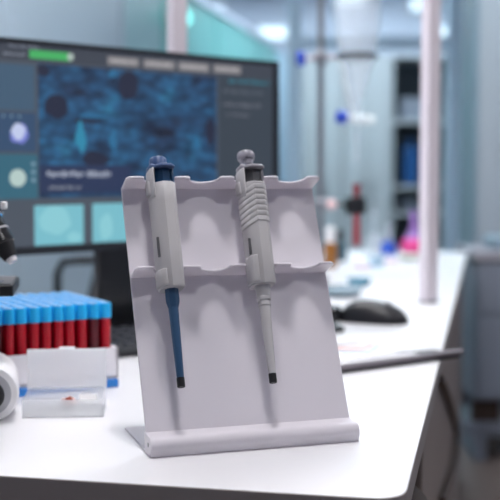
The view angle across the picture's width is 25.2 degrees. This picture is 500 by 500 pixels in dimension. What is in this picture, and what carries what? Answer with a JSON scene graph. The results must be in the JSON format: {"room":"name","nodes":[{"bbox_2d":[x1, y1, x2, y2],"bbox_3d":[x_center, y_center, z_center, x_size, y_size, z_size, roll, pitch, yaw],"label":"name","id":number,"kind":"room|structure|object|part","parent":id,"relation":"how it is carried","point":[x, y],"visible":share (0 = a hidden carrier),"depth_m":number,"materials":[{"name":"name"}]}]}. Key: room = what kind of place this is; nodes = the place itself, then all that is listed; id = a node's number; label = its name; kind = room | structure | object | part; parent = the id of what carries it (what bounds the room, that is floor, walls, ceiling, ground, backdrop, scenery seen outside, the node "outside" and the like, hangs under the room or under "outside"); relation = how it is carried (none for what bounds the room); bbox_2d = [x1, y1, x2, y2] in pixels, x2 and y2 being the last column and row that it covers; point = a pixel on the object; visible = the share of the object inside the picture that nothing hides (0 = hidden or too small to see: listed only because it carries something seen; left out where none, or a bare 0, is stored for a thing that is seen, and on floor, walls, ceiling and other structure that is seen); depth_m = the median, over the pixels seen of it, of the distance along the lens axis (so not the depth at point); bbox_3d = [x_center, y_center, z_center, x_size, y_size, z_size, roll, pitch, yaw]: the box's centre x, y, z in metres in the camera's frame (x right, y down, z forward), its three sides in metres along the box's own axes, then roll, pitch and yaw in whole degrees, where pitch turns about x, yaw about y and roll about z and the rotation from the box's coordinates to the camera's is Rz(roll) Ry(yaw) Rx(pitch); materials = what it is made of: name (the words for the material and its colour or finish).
{"room":"laboratory","nodes":[
{"label":"laboratory","id":0,"kind":"room"},
{"bbox_2d":[0,0,286,296],"bbox_3d":[-0.365,-0.374,5.868,0.063,2.000,7.040,1,4,12],"label":"glass wall","id":1,"kind":"structure","parent":0,"point":[212,30],"depth_m":4.69,"materials":[{"name":"blue"}]},
{"bbox_3d":[-0.929,-0.207,3.105,0.024,1.860,1.310,1,4,11],"label":"frosted panel","id":2,"kind":"part","parent":1,"relation":"part of","materials":[{"name":"glass"}]},
{"bbox_3d":[-0.680,-0.294,4.326,0.024,1.860,1.110,1,4,11],"label":"frosted panel","id":3,"kind":"part","parent":1,"relation":"part of","materials":[{"name":"glass"}]},
{"bbox_3d":[-0.500,-0.357,5.206,0.024,1.860,0.610,1,4,11],"label":"frosted panel","id":4,"kind":"part","parent":1,"relation":"part of","materials":[{"name":"glass"}]},
{"bbox_2d":[165,8,190,23],"bbox_3d":[-0.355,-1.174,5.627,0.066,0.095,0.291,1,4,11],"label":"wall lamp","id":5,"kind":"object","parent":1,"relation":"attached to","point":[188,14],"visible":0.15,"depth_m":5.66,"materials":[{"name":"teal glass"}]},
{"bbox_3d":[-0.348,-1.174,5.626,0.050,0.088,0.270,1,4,11],"label":"lamp glass","id":6,"kind":"part","parent":5,"relation":"part of","materials":[{"name":"teal glass"}]},
{"bbox_3d":[-0.321,-0.420,6.086,0.024,1.860,1.110,1,4,11],"label":"frosted panel","id":7,"kind":"part","parent":1,"relation":"part of","materials":[{"name":"teal glass"}]},
{"bbox_3d":[-0.076,-0.505,7.283,0.024,1.860,1.260,1,4,11],"label":"frosted panel","id":8,"kind":"part","parent":1,"relation":"part of","materials":[{"name":"teal glass"}]},
{"bbox_3d":[-0.365,-1.352,5.798,0.060,0.040,7.040,1,4,11],"label":"rail","id":9,"kind":"part","parent":1,"relation":"part of","materials":[{"name":"blue glass"}]},
{"bbox_3d":[0.123,-0.575,8.260,0.024,1.860,0.660,1,4,11],"label":"frosted panel","id":10,"kind":"part","parent":1,"relation":"part of","materials":[{"name":"teal glass"}]},
{"bbox_3d":[0.262,-0.624,8.940,0.024,1.860,0.650,1,4,11],"label":"frosted panel","id":11,"kind":"part","parent":1,"relation":"part of","materials":[{"name":"blue"}]},
{"bbox_2d":[210,0,445,54],"bbox_3d":[0.400,-0.964,9.781,6.400,2.620,0.050,0,4,0],"label":"ceiling","id":12,"kind":"structure","parent":0,"point":[379,17],"depth_m":9.68,"materials":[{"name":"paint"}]},
{"bbox_2d":[215,3,224,9],"bbox_3d":[-0.305,-2.062,9.640,0.174,0.124,0.075,0,4,0],"label":"wall light","id":13,"kind":"object","parent":12,"relation":"attached to","point":[222,5],"visible":0.17,"depth_m":9.62,"materials":[{"name":"white"}]},
{"bbox_2d":[257,26,286,40],"bbox_3d":[0.225,-1.868,9.654,0.324,0.124,0.075,0,4,0],"label":"wall light","id":14,"kind":"object","parent":12,"relation":"attached to","point":[276,33],"visible":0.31,"depth_m":9.62,"materials":[{"name":"white"}]},
{"bbox_2d":[333,0,366,6],"bbox_3d":[0.860,-2.157,9.633,0.284,0.124,0.075,0,4,0],"label":"wall light","id":15,"kind":"object","parent":12,"relation":"attached to","point":[336,3],"visible":1,"depth_m":9.60,"materials":[{"name":"white plastic"}]},
{"bbox_2d":[335,0,364,4],"bbox_3d":[0.860,-2.155,9.611,0.260,0.100,0.030,0,4,0],"label":"diffuser","id":16,"kind":"object","parent":15,"relation":"attached to","point":[337,2],"depth_m":9.60,"materials":[{"name":"white plastic"}]},
{"bbox_2d":[408,0,421,12],"bbox_3d":[1.450,-2.107,9.637,0.164,0.134,0.075,0,4,0],"label":"wall light","id":17,"kind":"object","parent":12,"relation":"attached to","point":[415,6],"visible":0.56,"depth_m":9.60,"materials":[{"name":"white plastic"}]},
{"bbox_2d":[411,0,421,10],"bbox_3d":[1.450,-2.105,9.614,0.140,0.110,0.030,0,4,0],"label":"diffuser","id":18,"kind":"object","parent":17,"relation":"attached to","point":[416,5],"depth_m":9.60,"materials":[{"name":"white plastic"}]},
{"bbox_2d":[441,25,445,35],"bbox_3d":[1.660,-1.868,9.654,0.144,0.134,0.075,0,4,0],"label":"wall light","id":19,"kind":"object","parent":12,"relation":"attached to","point":[443,27],"visible":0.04,"depth_m":9.62,"materials":[{"name":"white"}]},
{"bbox_2d":[456,436,499,499],"bbox_3d":[0.400,0.796,3.867,6.400,0.050,12.000,0,4,0],"label":"floor","id":20,"kind":"structure","parent":0,"point":[477,480],"depth_m":3.84,"materials":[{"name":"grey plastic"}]},
{"bbox_2d":[53,256,93,297],"bbox_3d":[-0.309,0.433,2.928,0.383,0.810,0.392,-1,4,-12],"label":"metal chair","id":21,"kind":"object","parent":20,"relation":"on","point":[79,260],"visible":0.16,"depth_m":3.04,"materials":[{"name":"black metal"}]},
{"bbox_2d":[0,250,466,499],"bbox_3d":[-0.232,0.480,2.607,1.386,0.760,3.007,1,4,12],"label":"desk","id":22,"kind":"object","parent":20,"relation":"on","point":[50,450],"visible":0.52,"depth_m":1.21,"materials":[{"name":"white laminate"}]},
{"bbox_2d":[0,202,18,419],"bbox_3d":[-0.381,-0.011,1.330,0.238,0.402,0.325,0,4,0],"label":"microscope","id":23,"kind":"object","parent":22,"relation":"on","point":[9,381],"visible":1,"depth_m":1.29,"materials":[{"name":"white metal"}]},
{"bbox_3d":[-0.292,0.163,1.254,0.033,0.033,0.012,-1,4,-12],"label":"knob","id":24,"kind":"part","parent":23,"relation":"part of","materials":[{"name":"black plastic"}]},
{"bbox_3d":[-0.375,0.037,1.327,0.187,0.001,0.101,-1,4,-8],"label":"stage plate","id":25,"kind":"part","parent":23,"relation":"part of","materials":[{"name":"grey metal"}]},
{"bbox_2d":[8,344,118,396],"bbox_3d":[-0.292,0.152,1.507,0.177,0.052,0.178,-2,5,-30],"label":"tube rack","id":26,"kind":"object","parent":22,"relation":"on","point":[20,361],"visible":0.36,"depth_m":1.43,"materials":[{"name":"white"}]},
{"bbox_2d":[0,309,1,352],"bbox_3d":[-0.319,0.122,1.407,0.016,0.097,0.016,2,5,15],"label":"tube","id":27,"kind":"object","parent":26,"relation":"in","point":[0,309],"visible":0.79,"depth_m":1.40,"materials":[{"name":"blue"}]},
{"bbox_2d":[0,306,7,353],"bbox_3d":[-0.313,0.120,1.430,0.016,0.097,0.016,0,4,2],"label":"tube","id":28,"kind":"object","parent":26,"relation":"in","point":[1,307],"visible":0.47,"depth_m":1.42,"materials":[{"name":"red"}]},
{"bbox_2d":[2,307,14,355],"bbox_3d":[-0.305,0.121,1.415,0.016,0.097,0.016,-2,4,-28],"label":"tube","id":29,"kind":"object","parent":26,"relation":"in","point":[8,314],"visible":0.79,"depth_m":1.41,"materials":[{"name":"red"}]},
{"bbox_2d":[11,305,21,354],"bbox_3d":[-0.299,0.120,1.438,0.016,0.097,0.016,-3,5,-41],"label":"tube","id":30,"kind":"object","parent":26,"relation":"in","point":[14,306],"visible":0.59,"depth_m":1.43,"materials":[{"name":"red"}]},
{"bbox_2d":[15,307,26,354],"bbox_3d":[-0.291,0.121,1.424,0.016,0.097,0.016,2,5,31],"label":"tube","id":31,"kind":"object","parent":26,"relation":"in","point":[20,312],"visible":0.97,"depth_m":1.42,"materials":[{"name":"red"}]},
{"bbox_2d":[23,305,33,349],"bbox_3d":[-0.285,0.119,1.446,0.016,0.097,0.016,0,4,-6],"label":"tube","id":32,"kind":"object","parent":26,"relation":"in","point":[25,306],"visible":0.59,"depth_m":1.44,"materials":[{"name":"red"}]},
{"bbox_2d":[28,306,39,348],"bbox_3d":[-0.276,0.120,1.431,0.016,0.097,0.016,-1,5,-24],"label":"tube","id":33,"kind":"object","parent":26,"relation":"in","point":[33,311],"visible":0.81,"depth_m":1.42,"materials":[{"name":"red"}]},
{"bbox_2d":[35,304,44,348],"bbox_3d":[-0.271,0.118,1.455,0.016,0.097,0.016,-3,5,-40],"label":"tube","id":34,"kind":"object","parent":26,"relation":"in","point":[38,305],"visible":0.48,"depth_m":1.45,"materials":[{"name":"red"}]},
{"bbox_2d":[40,305,51,348],"bbox_3d":[-0.262,0.119,1.440,0.016,0.097,0.016,1,4,4],"label":"tube","id":35,"kind":"object","parent":26,"relation":"in","point":[45,310],"visible":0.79,"depth_m":1.43,"materials":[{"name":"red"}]},
{"bbox_2d":[47,303,55,348],"bbox_3d":[-0.257,0.118,1.462,0.016,0.097,0.016,1,5,23],"label":"tube","id":36,"kind":"object","parent":26,"relation":"in","point":[49,304],"visible":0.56,"depth_m":1.46,"materials":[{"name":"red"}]},
{"bbox_2d":[52,304,63,348],"bbox_3d":[-0.248,0.119,1.448,0.016,0.097,0.016,-4,6,-45],"label":"tube","id":37,"kind":"object","parent":26,"relation":"in","point":[58,309],"visible":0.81,"depth_m":1.44,"materials":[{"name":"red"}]},
{"bbox_2d":[60,302,70,346],"bbox_3d":[-0.242,0.117,1.470,0.016,0.097,0.016,2,5,31],"label":"tube","id":38,"kind":"object","parent":26,"relation":"in","point":[63,303],"visible":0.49,"depth_m":1.46,"materials":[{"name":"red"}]},
{"bbox_2d":[64,304,74,346],"bbox_3d":[-0.234,0.118,1.456,0.016,0.097,0.016,0,4,6],"label":"tube","id":39,"kind":"object","parent":26,"relation":"in","point":[69,309],"visible":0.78,"depth_m":1.45,"materials":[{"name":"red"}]},
{"bbox_2d":[71,301,81,348],"bbox_3d":[-0.228,0.117,1.479,0.016,0.097,0.016,-2,4,-28],"label":"tube","id":40,"kind":"object","parent":26,"relation":"in","point":[76,302],"visible":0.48,"depth_m":1.47,"materials":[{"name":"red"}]},
{"bbox_2d":[75,303,87,348],"bbox_3d":[-0.220,0.118,1.464,0.016,0.097,0.016,1,4,13],"label":"tube","id":41,"kind":"object","parent":26,"relation":"in","point":[81,309],"visible":0.76,"depth_m":1.46,"materials":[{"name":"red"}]},
{"bbox_2d":[84,301,92,347],"bbox_3d":[-0.213,0.116,1.487,0.016,0.097,0.016,-1,5,-20],"label":"tube","id":42,"kind":"object","parent":26,"relation":"in","point":[86,302],"visible":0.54,"depth_m":1.48,"materials":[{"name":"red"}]},
{"bbox_2d":[88,302,99,347],"bbox_3d":[-0.205,0.117,1.473,0.016,0.097,0.016,1,4,15],"label":"tube","id":43,"kind":"object","parent":26,"relation":"in","point":[93,307],"visible":0.77,"depth_m":1.47,"materials":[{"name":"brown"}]},
{"bbox_2d":[95,300,103,347],"bbox_3d":[-0.199,0.116,1.495,0.016,0.097,0.016,3,5,31],"label":"tube","id":44,"kind":"object","parent":26,"relation":"in","point":[98,301],"visible":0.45,"depth_m":1.49,"materials":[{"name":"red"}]},
{"bbox_2d":[99,301,110,347],"bbox_3d":[-0.191,0.117,1.480,0.016,0.097,0.016,-3,5,-29],"label":"tube","id":45,"kind":"object","parent":26,"relation":"in","point":[105,307],"visible":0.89,"depth_m":1.47,"materials":[{"name":"red plastic"}]},
{"bbox_2d":[27,346,106,388],"bbox_3d":[-0.219,0.155,1.329,0.095,0.072,0.080,0,4,-5],"label":"box","id":46,"kind":"object","parent":22,"relation":"on","point":[63,367],"visible":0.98,"depth_m":1.36,"materials":[{"name":"white plastic"}]},
{"bbox_2d":[60,396,76,406],"bbox_3d":[-0.218,0.181,1.342,0.019,0.013,0.023,0,4,0],"label":"specimen","id":47,"kind":"object","parent":46,"relation":"in","point":[69,401],"visible":1,"depth_m":1.33,"materials":[{"name":"brown"}]},
{"bbox_2d":[65,396,72,402],"bbox_3d":[-0.215,0.179,1.338,0.010,0.009,0.012,-3,5,-33],"label":"sample","id":48,"kind":"object","parent":47,"relation":"on","point":[69,399],"depth_m":1.33,"materials":[{"name":"red"}]},
{"bbox_2d":[79,394,96,403],"bbox_3d":[-0.196,0.180,1.355,0.021,0.011,0.009,0,4,-5],"label":"paper label","id":49,"kind":"object","parent":46,"relation":"in","point":[83,398],"visible":1,"depth_m":1.35,"materials":[{"name":"white paper"}]},
{"bbox_2d":[0,37,278,327],"bbox_3d":[-0.222,-0.102,1.990,0.623,0.490,0.165,-4,6,-42],"label":"monitor","id":50,"kind":"object","parent":22,"relation":"on","point":[77,121],"visible":0.88,"depth_m":1.88,"materials":[{"name":"black plastic"}]},
{"bbox_3d":[-0.291,-0.313,1.817,0.012,0.012,0.001,-4,6,-43],"label":"slider knob","id":51,"kind":"part","parent":50,"relation":"part of","materials":[{"name":"white plastic"}]},
{"bbox_3d":[-0.199,-0.199,1.911,0.375,0.214,0.005,-4,5,-42],"label":"image panel","id":52,"kind":"part","parent":50,"relation":"part of","materials":[{"name":"blue glass"}]},
{"bbox_2d":[110,323,343,357],"bbox_3d":[-0.068,0.137,1.888,0.475,0.029,0.150,-3,5,-37],"label":"keyboard","id":53,"kind":"object","parent":22,"relation":"on","point":[122,337],"visible":0.09,"depth_m":1.76,"materials":[{"name":"black plastic"}]},
{"bbox_2d":[121,176,359,458],"bbox_3d":[-0.013,0.060,1.199,0.225,0.278,0.143,-1,4,-18],"label":"stand","id":54,"kind":"object","parent":22,"relation":"on","point":[227,403],"visible":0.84,"depth_m":1.20,"materials":[{"name":"white plastic"}]},
{"bbox_2d":[145,156,184,387],"bbox_3d":[-0.085,0.019,1.172,0.031,0.235,0.119,-1,4,-19],"label":"pipette","id":55,"kind":"object","parent":54,"relation":"hanging from","point":[160,188],"visible":1,"depth_m":1.17,"materials":[{"name":"grey plastic"}]},
{"bbox_2d":[122,176,319,189],"bbox_3d":[-0.030,-0.075,1.242,0.222,0.015,0.028,-1,4,-18],"label":"shelf","id":56,"kind":"object","parent":54,"relation":"attached to","point":[131,182],"depth_m":1.24,"materials":[{"name":"white plastic"}]},
{"bbox_2d":[131,261,332,277],"bbox_3d":[-0.017,0.021,1.208,0.222,0.014,0.027,-1,4,-18],"label":"shelf","id":57,"kind":"object","parent":54,"relation":"attached to","point":[139,269],"depth_m":1.22,"materials":[{"name":"white plastic"}]},
{"bbox_3d":[-0.012,0.198,1.204,0.222,0.003,0.133,-1,4,-18],"label":"foot plate","id":58,"kind":"part","parent":54,"relation":"part of","materials":[{"name":"white plastic"}]},
{"bbox_2d":[235,150,276,383],"bbox_3d":[0.010,0.013,1.204,0.032,0.243,0.123,-1,4,-16],"label":"pipette","id":59,"kind":"object","parent":54,"relation":"hanging from","point":[250,186],"visible":1,"depth_m":1.20,"materials":[{"name":"grey plastic"}]},
{"bbox_2d":[167,0,440,302],"bbox_3d":[0.124,-0.451,2.249,0.636,1.150,0.047,-2,5,-27],"label":"pole","id":60,"kind":"object","parent":22,"relation":"on","point":[176,9],"visible":0.52,"depth_m":2.39,"materials":[{"name":"white metal"}]},
{"bbox_3d":[-0.138,-0.444,2.114,0.031,1.146,0.031,-2,5,-27],"label":"post","id":61,"kind":"part","parent":60,"relation":"part of","materials":[{"name":"white metal"}]},
{"bbox_3d":[0.385,-0.463,2.383,0.031,1.146,0.031,-2,5,-27],"label":"post","id":62,"kind":"part","parent":60,"relation":"part of","materials":[{"name":"white metal"}]},
{"bbox_2d":[324,226,336,267],"bbox_3d":[0.236,-0.009,3.278,0.040,0.120,0.040,0,4,0],"label":"bottle","id":63,"kind":"object","parent":22,"relation":"on","point":[330,247],"visible":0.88,"depth_m":3.26,"materials":[{"name":"orange glass"}]},
{"bbox_2d":[331,305,341,322],"bbox_3d":[0.127,0.115,2.186,0.060,0.030,0.206,-1,4,-16],"label":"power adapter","id":64,"kind":"object","parent":22,"relation":"on","point":[336,309],"visible":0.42,"depth_m":2.09,"materials":[{"name":"black plastic"}]},
{"bbox_2d":[296,0,378,283],"bbox_3d":[0.206,-0.446,2.876,0.249,1.050,0.200,0,4,0],"label":"stand","id":65,"kind":"object","parent":22,"relation":"on","point":[353,205],"visible":0.9,"depth_m":2.87,"materials":[{"name":"silver metal"}]},
{"bbox_3d":[0.130,-0.488,2.861,0.023,0.038,0.024,0,4,0],"label":"blue knob","id":66,"kind":"part","parent":65,"relation":"part of","materials":[{"name":"blue plastic"}]},
{"bbox_3d":[0.209,-0.117,2.869,0.027,0.027,0.027,0,4,0],"label":"pink knob","id":67,"kind":"part","parent":65,"relation":"part of","materials":[{"name":"pink"}]},
{"bbox_2d":[335,60,374,124],"bbox_3d":[0.275,-0.516,2.870,0.120,0.570,0.120,0,4,0],"label":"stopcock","id":68,"kind":"object","parent":65,"relation":"attached to","point":[342,117],"visible":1,"depth_m":2.87,"materials":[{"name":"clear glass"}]},
{"bbox_3d":[0.235,-0.341,2.881,0.035,0.036,0.033,0,4,0],"label":"blue handle","id":69,"kind":"part","parent":68,"relation":"part of","materials":[{"name":"blue plastic"}]},
{"bbox_3d":[0.246,-0.414,2.847,0.016,0.133,0.058,4,6,42],"label":"arm","id":70,"kind":"part","parent":68,"relation":"part of","materials":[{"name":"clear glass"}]},
{"bbox_2d":[353,184,360,245],"bbox_3d":[0.275,-0.091,2.889,0.021,0.160,0.021,0,4,0],"label":"tube","id":71,"kind":"object","parent":65,"relation":"attached to","point":[356,187],"visible":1,"depth_m":2.88,"materials":[{"name":"red"}]},
{"bbox_2d":[336,229,346,261],"bbox_3d":[0.282,-0.015,3.508,0.044,0.100,0.044,0,4,0],"label":"dropper bottle","id":72,"kind":"object","parent":22,"relation":"on","point":[341,246],"visible":0.81,"depth_m":3.49,"materials":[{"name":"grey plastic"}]},
{"bbox_2d":[328,284,362,297],"bbox_3d":[0.205,0.093,2.533,0.100,0.023,0.100,0,4,0],"label":"glass dish","id":73,"kind":"object","parent":22,"relation":"on","point":[335,290],"visible":0.77,"depth_m":2.50,"materials":[{"name":"blue"}]},
{"bbox_2d":[347,277,370,286],"bbox_3d":[0.268,0.079,2.753,0.060,0.021,0.060,0,4,0],"label":"glass dish","id":74,"kind":"object","parent":22,"relation":"on","point":[361,281],"visible":0.84,"depth_m":2.73,"materials":[{"name":"blue"}]},
{"bbox_2d":[352,264,370,268],"bbox_3d":[0.325,0.048,3.262,0.056,0.009,0.056,0,4,0],"label":"petri dish","id":75,"kind":"object","parent":22,"relation":"on","point":[355,266],"visible":1,"depth_m":3.25,"materials":[{"name":"pink"}]},
{"bbox_2d":[340,299,408,324],"bbox_3d":[0.232,0.114,2.099,0.132,0.042,0.068,2,4,22],"label":"computer mouse","id":76,"kind":"object","parent":22,"relation":"on","point":[372,312],"visible":0.98,"depth_m":2.07,"materials":[{"name":"black plastic"}]},
{"bbox_2d":[336,336,415,350],"bbox_3d":[0.144,0.155,1.820,0.210,0.001,0.140,-2,4,-24],"label":"paper sheet","id":77,"kind":"object","parent":22,"relation":"on","point":[384,344],"visible":0.43,"depth_m":1.84,"materials":[{"name":"white paper"}]},
{"bbox_2d":[369,255,383,266],"bbox_3d":[0.375,0.033,3.311,0.044,0.032,0.044,0,4,0],"label":"glass beaker","id":78,"kind":"object","parent":22,"relation":"on","point":[374,260],"visible":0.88,"depth_m":3.29,"materials":[{"name":"clear glass"}]},
{"bbox_2d":[378,241,396,254],"bbox_3d":[0.466,-0.042,3.787,0.066,0.114,0.066,0,4,0],"label":"flask","id":79,"kind":"object","parent":22,"relation":"on","point":[386,247],"visible":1,"depth_m":3.77,"materials":[{"name":"blue"}]},
{"bbox_2d":[384,260,399,263],"bbox_3d":[0.430,0.036,3.431,0.056,0.009,0.056,0,4,0],"label":"petri dish","id":80,"kind":"object","parent":22,"relation":"on","point":[385,261],"visible":0.75,"depth_m":3.41,"materials":[{"name":"pink"}]},
{"bbox_2d":[341,349,464,372],"bbox_3d":[0.145,0.160,1.677,0.334,0.012,0.161,-3,5,-35],"label":"clipboard","id":81,"kind":"object","parent":22,"relation":"on","point":[422,356],"visible":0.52,"depth_m":1.64,"materials":[{"name":"dark grey plastic"},{"name":"metal"}]},
{"bbox_2d":[337,341,416,363],"bbox_3d":[0.117,0.158,1.692,0.285,0.004,0.190,-3,5,-35],"label":"paper sheet","id":82,"kind":"object","parent":81,"relation":"on","point":[347,355],"visible":0.36,"depth_m":1.69,"materials":[{"name":"white paper"}]},
{"bbox_2d":[398,253,418,260],"bbox_3d":[0.505,0.023,3.531,0.080,0.021,0.080,0,4,0],"label":"bowl","id":83,"kind":"object","parent":22,"relation":"on","point":[404,256],"visible":0.84,"depth_m":3.51,"materials":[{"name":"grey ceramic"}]},
{"bbox_2d":[400,210,418,252],"bbox_3d":[0.548,-0.058,3.745,0.092,0.152,0.092,0,4,0],"label":"flask","id":84,"kind":"object","parent":22,"relation":"on","point":[409,243],"visible":0.66,"depth_m":3.73,"materials":[{"name":"pink glass"}]},
{"bbox_3d":[0.469,0.459,2.684,0.023,0.672,2.450,1,4,12],"label":"panel","id":85,"kind":"part","parent":22,"relation":"part of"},
{"bbox_2d":[438,374,458,499],"bbox_3d":[0.421,0.352,2.357,0.014,0.402,1.211,1,4,12],"label":"power cable","id":86,"kind":"object","parent":22,"relation":"attached to","point":[442,383],"visible":0.98,"depth_m":2.33,"materials":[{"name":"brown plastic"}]},
{"bbox_2d":[302,55,341,249],"bbox_3d":[0.487,-0.472,8.224,0.335,1.860,0.526,0,4,0],"label":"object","id":87,"kind":"object","parent":20,"relation":"on","point":[332,161],"visible":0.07,"depth_m":7.96,"materials":[{"name":"clear glass"}]},
{"bbox_3d":[0.404,-0.486,7.995,0.160,1.760,0.018,0,4,0],"label":"door","id":88,"kind":"part","parent":87,"relation":"part of","materials":[{"name":"clear glass"}]},
{"bbox_3d":[0.527,-0.404,7.971,0.011,0.200,0.011,-2,4,-22],"label":"handle","id":89,"kind":"part","parent":87,"relation":"part of","materials":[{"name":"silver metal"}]},
{"bbox_3d":[0.571,-0.486,7.995,0.160,1.760,0.018,0,4,0],"label":"door","id":90,"kind":"part","parent":87,"relation":"part of","materials":[{"name":"clear glass"}]},
{"bbox_2d":[341,55,389,250],"bbox_3d":[0.828,-0.472,8.224,0.335,1.860,0.526,0,4,0],"label":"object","id":91,"kind":"object","parent":20,"relation":"on","point":[365,148],"visible":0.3,"depth_m":7.97,"materials":[{"name":"silver metal"}]},
{"bbox_3d":[0.744,-0.486,7.995,0.160,1.760,0.018,0,4,0],"label":"door","id":92,"kind":"part","parent":91,"relation":"part of","materials":[{"name":"clear glass"}]},
{"bbox_3d":[0.868,-0.404,7.971,0.011,0.200,0.011,-2,4,-22],"label":"handle","id":93,"kind":"part","parent":91,"relation":"part of","materials":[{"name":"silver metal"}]},
{"bbox_3d":[0.911,-0.486,7.995,0.160,1.760,0.018,0,4,0],"label":"door","id":94,"kind":"part","parent":91,"relation":"part of","materials":[{"name":"clear glass"}]},
{"bbox_2d":[286,0,461,251],"bbox_3d":[0.659,-0.692,5.966,0.928,2.620,0.060,0,4,0],"label":"frame","id":95,"kind":"object","parent":20,"relation":"on","point":[296,42],"visible":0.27,"depth_m":5.92,"materials":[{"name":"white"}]},
{"bbox_3d":[0.235,-0.692,5.966,0.080,2.620,0.060,0,4,0],"label":"post","id":96,"kind":"part","parent":95,"relation":"part of","materials":[{"name":"blue"}]},
{"bbox_3d":[1.083,-0.692,5.966,0.080,2.620,0.060,0,4,0],"label":"post","id":97,"kind":"part","parent":95,"relation":"part of","materials":[{"name":"blue"}]},
{"bbox_2d":[389,54,445,251],"bbox_3d":[1.230,-0.473,8.237,0.460,1.860,0.500,0,4,0],"label":"tall cabinet","id":98,"kind":"object","parent":20,"relation":"on","point":[405,69],"visible":0.31,"depth_m":8.41,"materials":[{"name":"grey"}]},
{"bbox_2d":[397,197,419,210],"bbox_3d":[1.210,-0.336,8.217,0.240,0.100,0.160,0,4,0],"label":"storage box","id":99,"kind":"object","parent":98,"relation":"on","point":[403,203],"visible":0.52,"depth_m":8.14,"materials":[{"name":"grey plastic"}]},
{"bbox_2d":[398,98,420,118],"bbox_3d":[1.200,-1.024,8.168,0.220,0.160,0.160,0,4,0],"label":"storage box","id":100,"kind":"object","parent":98,"relation":"on","point":[408,108],"visible":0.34,"depth_m":8.09,"materials":[{"name":"grey plastic"}]},
{"bbox_2d":[401,138,418,184],"bbox_3d":[1.165,-0.644,8.175,0.110,0.340,0.160,0,4,0],"label":"storage box","id":101,"kind":"object","parent":98,"relation":"on","point":[410,152],"visible":0.99,"depth_m":8.10,"materials":[{"name":"blue"}]},
{"bbox_3d":[1.165,-0.784,8.165,0.070,0.060,0.070,0,4,0],"label":"lid","id":102,"kind":"part","parent":101,"relation":"part of","materials":[{"name":"blue"}]},
{"bbox_2d":[411,486,426,499],"bbox_3d":[0.069,0.607,1.296,0.495,0.695,0.520,0,4,0],"label":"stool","id":103,"kind":"object","parent":20,"relation":"on","point":[418,494],"visible":0.02,"depth_m":1.26,"materials":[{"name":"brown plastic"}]},
{"bbox_2d":[455,244,499,460],"bbox_3d":[1.290,0.370,4.147,1.020,0.760,0.360,0,4,0],"label":"cabinet","id":104,"kind":"object","parent":20,"relation":"on","point":[481,277],"visible":0.85,"depth_m":3.99,"materials":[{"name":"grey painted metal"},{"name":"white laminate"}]},
{"bbox_3d":[1.265,0.641,4.048,0.970,0.045,0.045,0,4,0],"label":"foot rail","id":105,"kind":"part","parent":104,"relation":"part of","materials":[{"name":"grey metal"}]},
{"bbox_3d":[0.858,0.380,3.977,0.103,0.295,0.016,0,4,0],"label":"drawer","id":106,"kind":"part","parent":104,"relation":"part of","materials":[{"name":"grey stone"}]},
{"bbox_3d":[0.858,0.136,3.960,0.103,0.175,0.016,0,4,0],"label":"drawer","id":107,"kind":"part","parent":104,"relation":"part of","materials":[{"name":"grey metal"}]},
{"bbox_2d":[483,234,499,249],"bbox_3d":[1.010,-0.030,4.101,0.280,0.045,0.194,0,4,0],"label":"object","id":108,"kind":"object","parent":104,"relation":"on","point":[492,241],"visible":1,"depth_m":4.05,"materials":[{"name":"blue plastic"}]},
{"bbox_2d":[459,0,499,435],"bbox_3d":[1.341,-0.497,4.437,0.950,2.450,0.357,0,4,0],"label":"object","id":109,"kind":"object","parent":20,"relation":"on","point":[479,177],"visible":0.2,"depth_m":4.31,"materials":[{"name":"blue grey painted metal"}]},
{"bbox_3d":[1.111,-0.508,4.302,0.465,2.370,0.022,0,4,0],"label":"door","id":110,"kind":"part","parent":109,"relation":"part of","materials":[{"name":"glass"}]}
]}

